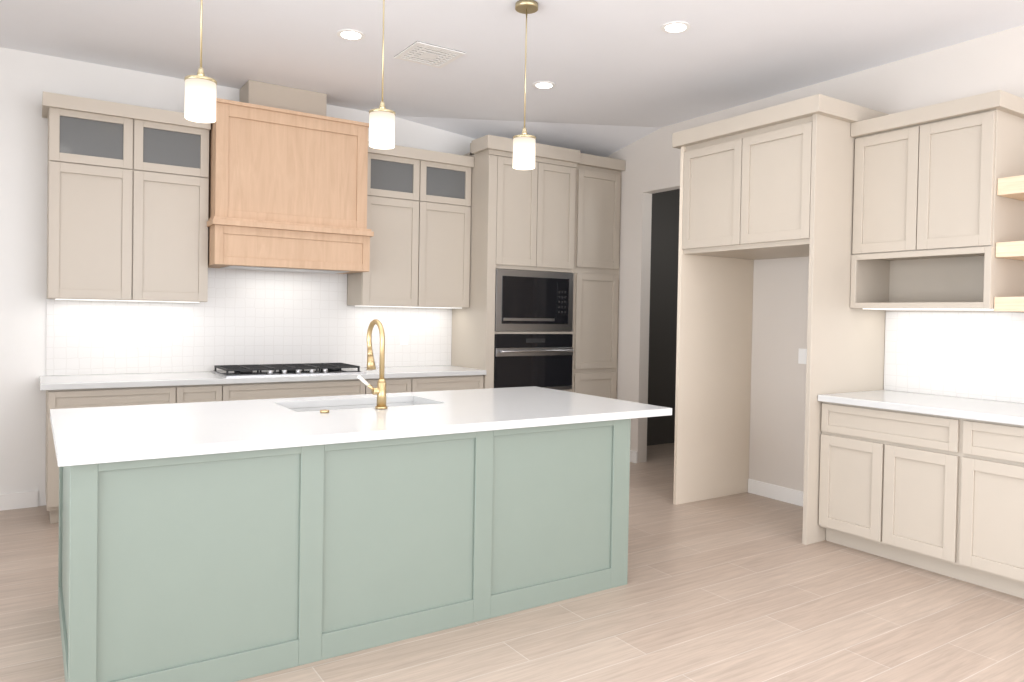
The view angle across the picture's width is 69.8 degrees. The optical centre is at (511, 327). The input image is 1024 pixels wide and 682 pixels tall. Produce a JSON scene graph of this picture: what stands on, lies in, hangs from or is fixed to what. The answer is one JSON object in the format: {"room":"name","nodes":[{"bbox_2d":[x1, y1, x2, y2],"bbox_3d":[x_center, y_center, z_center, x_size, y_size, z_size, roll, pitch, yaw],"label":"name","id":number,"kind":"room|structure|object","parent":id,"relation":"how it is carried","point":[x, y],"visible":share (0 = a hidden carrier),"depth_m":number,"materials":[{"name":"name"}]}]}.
{"room":"kitchen","nodes":[
{"label":"kitchen","id":0,"kind":"room"},
{"bbox_2d":[0,47,474,505],"bbox_3d":[-1.514,-0.311,6.405,9.500,3.170,0.120,0,1,-33],"label":"wall","id":1,"kind":"structure","parent":0,"point":[27,79],"depth_m":5.13,"materials":[{"name":"paint"}]},
{"bbox_2d":[0,491,37,510],"bbox_3d":[-4.411,1.202,4.474,2.555,0.110,0.014,0,1,-33],"label":"baseboard","id":2,"kind":"structure","parent":1,"relation":"attached to","point":[19,500],"depth_m":5.11,"materials":[{"name":"white"}]},
{"bbox_2d":[42,91,210,302],"bbox_3d":[-2.759,-0.868,5.272,1.040,1.362,0.383,0,1,-33],"label":"upper cabinet","id":3,"kind":"object","parent":1,"relation":"attached to","point":[127,199],"visible":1,"depth_m":5.12,"materials":[{"name":"beige wood"}]},
{"bbox_2d":[46,268,451,375],"bbox_3d":[-1.926,-0.088,6.062,3.238,0.879,0.010,0,1,-33],"label":"backsplash","id":4,"kind":"structure","parent":1,"relation":"attached to","point":[247,317],"depth_m":5.91,"materials":[{"name":"tile"}]},
{"bbox_2d":[207,98,373,273],"bbox_3d":[-1.768,-1.051,5.792,1.220,1.201,0.566,0,1,-33],"label":"wood range hood","id":5,"kind":"object","parent":1,"relation":"attached to","point":[287,190],"visible":0.9,"depth_m":5.58,"materials":[{"name":"brown wood"}]},
{"bbox_2d":[239,80,326,115],"bbox_3d":[-1.838,-1.774,5.900,0.610,0.235,0.298,0,1,-33],"label":"hood chimney","id":6,"kind":"object","parent":5,"relation":"on","point":[277,96],"visible":0.5,"depth_m":5.76,"materials":[{"name":"beige wood"}]},
{"bbox_2d":[347,141,473,307],"bbox_3d":[-0.889,-0.856,6.495,1.030,1.362,0.383,0,1,-33],"label":"upper cabinet","id":7,"kind":"object","parent":1,"relation":"attached to","point":[418,213],"visible":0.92,"depth_m":6.35,"materials":[{"name":"beige wood"}]},
{"bbox_2d":[0,443,1023,681],"bbox_3d":[1.083,1.437,2.416,9.500,0.100,9.720,0,1,-33],"label":"floor","id":8,"kind":"structure","parent":0,"point":[746,587],"depth_m":3.41,"materials":[{"name":"brown wood"}]},
{"bbox_2d":[45,385,188,523],"bbox_3d":[-2.788,0.834,5.161,0.819,0.878,0.618,0,1,-33],"label":"base cabinet","id":9,"kind":"object","parent":8,"relation":"on","point":[80,398],"depth_m":4.81,"materials":[{"name":"beige wood"}]},
{"bbox_2d":[39,365,485,390],"bbox_3d":[-1.773,0.380,5.788,3.278,0.040,0.658,0,1,-33],"label":"countertop","id":10,"kind":"structure","parent":9,"relation":"on","point":[68,382],"depth_m":5.31,"materials":[{"name":"white stone"}]},
{"bbox_2d":[211,363,365,377],"bbox_3d":[-1.753,0.333,5.786,1.060,0.054,0.535,0,1,-33],"label":"gas cooktop","id":11,"kind":"object","parent":10,"relation":"in","point":[256,370],"visible":1,"depth_m":5.67,"materials":[{"name":"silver metal"}]},
{"bbox_2d":[58,444,329,681],"bbox_3d":[-1.457,0.890,3.223,0.875,0.878,1.204,0,1,-33],"label":"base cabinet","id":12,"kind":"object","parent":8,"relation":"on","point":[230,566],"depth_m":2.72,"materials":[{"name":"green wood"}]},
{"bbox_2d":[50,386,671,466],"bbox_3d":[-0.669,0.433,3.732,2.820,0.038,1.292,0,1,-33],"label":"countertop","id":13,"kind":"structure","parent":12,"relation":"on","point":[90,435],"depth_m":3.33,"materials":[{"name":"white stone"}]},
{"bbox_2d":[291,402,423,411],"bbox_3d":[-0.816,0.564,3.958,0.844,0.232,0.444,0,1,-33],"label":"island sink","id":14,"kind":"object","parent":13,"relation":"in","point":[349,407],"visible":0.04,"depth_m":4.14,"materials":[{"name":"grey"}]},
{"bbox_2d":[357,319,387,408],"bbox_3d":[-0.744,0.185,3.760,0.162,0.452,0.220,0,1,-33],"label":"island faucet","id":15,"kind":"object","parent":13,"relation":"on","point":[379,391],"visible":1,"depth_m":3.71,"materials":[{"name":"gold metal"}]},
{"bbox_2d":[189,384,232,402],"bbox_3d":[-2.373,0.837,5.432,0.436,0.878,0.618,0,1,-33],"label":"base cabinet","id":16,"kind":"object","parent":8,"relation":"on","point":[214,392],"depth_m":5.21,"materials":[{"name":"beige wood"}]},
{"bbox_2d":[233,379,376,400],"bbox_3d":[-1.793,0.841,5.812,1.215,0.878,0.618,0,1,-33],"label":"base cabinet","id":17,"kind":"object","parent":8,"relation":"on","point":[271,390],"depth_m":5.57,"materials":[{"name":"beige wood"}]},
{"bbox_2d":[377,377,420,392],"bbox_3d":[-1.171,0.845,6.219,0.536,0.878,0.618,0,1,-33],"label":"base cabinet","id":18,"kind":"object","parent":8,"relation":"on","point":[412,384],"depth_m":6.03,"materials":[{"name":"beige wood"}]},
{"bbox_2d":[326,430,497,658],"bbox_3d":[-0.795,0.895,3.655,0.894,0.878,1.204,0,1,-33],"label":"base cabinet","id":19,"kind":"object","parent":8,"relation":"on","point":[412,549],"depth_m":3.18,"materials":[{"name":"green wood"}]},
{"bbox_2d":[421,375,482,391],"bbox_3d":[-0.740,0.847,6.501,0.758,0.878,0.618,0,1,-33],"label":"base cabinet","id":20,"kind":"object","parent":8,"relation":"on","point":[440,383],"depth_m":6.28,"materials":[{"name":"beige wood"}]},
{"bbox_2d":[451,135,579,391],"bbox_3d":[0.007,-0.188,6.924,1.015,2.960,0.678,0,1,-33],"label":"tall cabinet","id":21,"kind":"object","parent":8,"relation":"on","point":[522,219],"visible":0.5,"depth_m":6.61,"materials":[{"name":"beige wood"}]},
{"bbox_2d":[494,334,573,389],"bbox_3d":[0.080,0.319,6.910,0.854,0.517,0.608,0,1,-33],"label":"wall oven","id":22,"kind":"object","parent":21,"relation":"in","point":[536,360],"visible":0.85,"depth_m":6.69,"materials":[{"name":"black glass"}]},
{"bbox_2d":[495,269,573,330],"bbox_3d":[0.074,-0.243,6.925,0.854,0.548,0.552,0,1,-33],"label":"built-in microwave","id":23,"kind":"object","parent":21,"relation":"in","point":[525,300],"visible":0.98,"depth_m":6.68,"materials":[{"name":"silver metal"}]},
{"bbox_2d":[494,419,630,616],"bbox_3d":[-0.107,0.899,4.106,0.939,0.878,1.204,0,1,-33],"label":"base cabinet","id":24,"kind":"object","parent":8,"relation":"on","point":[563,489],"depth_m":3.63,"materials":[{"name":"green wood"}]},
{"bbox_2d":[572,153,625,398],"bbox_3d":[0.672,-0.177,7.371,0.576,2.945,0.658,0,1,-33],"label":"pantry cabinet","id":25,"kind":"object","parent":8,"relation":"on","point":[596,272],"visible":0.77,"depth_m":7.12,"materials":[{"name":"beige wood"}]},
{"bbox_2d":[672,94,888,544],"bbox_3d":[1.879,-0.042,5.259,0.869,2.790,1.230,0,1,-33],"label":"tall cabinet","id":26,"kind":"object","parent":8,"relation":"on","point":[775,182],"visible":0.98,"depth_m":5.00,"materials":[{"name":"beige wood"}]},
{"bbox_2d":[819,402,942,573],"bbox_3d":[2.488,0.928,4.456,0.718,0.898,0.907,0,1,-33],"label":"base cabinet","id":27,"kind":"object","parent":8,"relation":"on","point":[879,488],"depth_m":4.31,"materials":[{"name":"beige wood"}]},
{"bbox_2d":[939,416,1023,598],"bbox_3d":[2.924,0.947,3.789,0.718,0.898,0.981,0,1,-33],"label":"base cabinet","id":28,"kind":"object","parent":8,"relation":"on","point":[942,495],"depth_m":3.85,"materials":[{"name":"beige wood"}]},
{"bbox_2d":[818,390,1023,425],"bbox_3d":[2.880,0.474,3.829,0.753,0.040,2.364,0,1,-33],"label":"countertop","id":29,"kind":"structure","parent":28,"relation":"on","point":[981,409],"depth_m":4.23,"materials":[{"name":"white stone"}]},
{"bbox_2d":[0,0,1023,126],"bbox_3d":[1.123,-1.831,2.278,9.620,0.100,9.840,0,1,-33],"label":"ceiling","id":30,"kind":"structure","parent":0,"point":[617,62],"depth_m":4.81,"materials":[{"name":"paint"}]},
{"bbox_2d":[184,0,216,122],"bbox_3d":[-1.364,-1.377,3.226,0.132,0.924,0.132,0,1,-33],"label":"pendant light","id":31,"kind":"object","parent":30,"relation":"hanging from","point":[200,96],"visible":1,"depth_m":3.19,"materials":[{"name":"white glass"}]},
{"bbox_2d":[337,29,364,40],"bbox_3d":[-1.023,-1.854,4.663,0.175,0.008,0.175,1,1,12],"label":"recessed light","id":32,"kind":"object","parent":30,"relation":"in","point":[348,34],"depth_m":4.65,"materials":[{"name":"white plastic"}]},
{"bbox_2d":[369,0,395,148],"bbox_3d":[-0.648,-1.372,3.694,0.132,0.924,0.132,0,1,-33],"label":"pendant light","id":33,"kind":"object","parent":30,"relation":"hanging from","point":[381,126],"visible":1,"depth_m":3.65,"materials":[{"name":"white glass"}]},
{"bbox_2d":[394,41,465,67],"bbox_3d":[-0.562,-1.851,5.000,0.360,0.010,0.360,0,1,-33],"label":"ceiling vent","id":34,"kind":"object","parent":30,"relation":"in","point":[419,52],"visible":0.98,"depth_m":4.98,"materials":[{"name":"grey metal"}]},
{"bbox_2d":[513,0,537,169],"bbox_3d":[0.075,-1.368,4.167,0.132,0.924,0.132,0,1,-33],"label":"pendant light","id":35,"kind":"object","parent":30,"relation":"hanging from","point":[523,150],"visible":1,"depth_m":4.13,"materials":[{"name":"white glass"}]},
{"bbox_2d":[533,81,555,88],"bbox_3d":[0.245,-1.848,5.612,0.175,0.008,0.175,1,1,12],"label":"recessed light","id":36,"kind":"object","parent":30,"relation":"in","point":[541,84],"depth_m":5.60,"materials":[{"name":"white plastic"}]},
{"bbox_2d":[661,21,689,32],"bbox_3d":[0.992,-1.815,4.451,0.175,0.008,0.175,1,1,12],"label":"recessed light","id":37,"kind":"object","parent":30,"relation":"in","point":[668,27],"depth_m":4.44,"materials":[{"name":"white plastic"}]},
{"bbox_2d":[395,116,661,156],"bbox_3d":[0.156,-1.772,6.697,2.200,0.200,1.150,0,1,-33],"label":"ceiling","id":38,"kind":"structure","parent":0,"point":[601,140],"depth_m":6.90,"materials":[{"name":"paint"}]},
{"bbox_2d":[647,189,679,445],"bbox_3d":[2.442,-0.168,7.042,1.780,3.000,2.850,0,1,-33],"label":"doorway","id":39,"kind":"structure","parent":0,"point":[663,301],"depth_m":8.13,"materials":[{"name":"grey"}]},
{"bbox_2d":[607,25,1023,490],"bbox_3d":[3.413,-0.181,3.822,0.120,3.170,9.600,0,1,-33],"label":"wall","id":40,"kind":"structure","parent":0,"point":[984,64],"depth_m":5.75,"materials":[{"name":"paint"}]},
{"bbox_2d":[630,450,637,462],"bbox_3d":[1.118,1.252,7.194,0.014,0.110,0.305,0,1,-33],"label":"baseboard","id":41,"kind":"structure","parent":40,"relation":"attached to","point":[633,454],"depth_m":7.10,"materials":[{"name":"white"}]},
{"bbox_2d":[748,479,802,506],"bbox_3d":[2.215,1.300,5.516,0.014,0.110,1.072,0,1,-33],"label":"baseboard","id":42,"kind":"structure","parent":40,"relation":"attached to","point":[772,491],"depth_m":5.74,"materials":[{"name":"white"}]},
{"bbox_2d":[798,348,806,363],"bbox_3d":[2.200,0.221,5.554,0.006,0.115,0.075,0,1,-33],"label":"electrical outlet plate","id":43,"kind":"object","parent":40,"relation":"attached to","point":[802,354],"depth_m":5.55,"materials":[{"name":"white plastic"}]},
{"bbox_2d":[850,90,1023,310],"bbox_3d":[2.612,-0.706,4.511,0.468,1.199,0.874,0,1,-33],"label":"upper cabinet","id":44,"kind":"object","parent":40,"relation":"attached to","point":[936,218],"visible":0.9,"depth_m":4.38,"materials":[{"name":"beige wood"}]},
{"bbox_2d":[884,312,1023,402],"bbox_3d":[3.196,0.190,4.028,0.010,0.531,2.364,0,1,-33],"label":"backsplash","id":45,"kind":"structure","parent":40,"relation":"attached to","point":[926,352],"depth_m":4.63,"materials":[{"name":"tile"}]}
]}

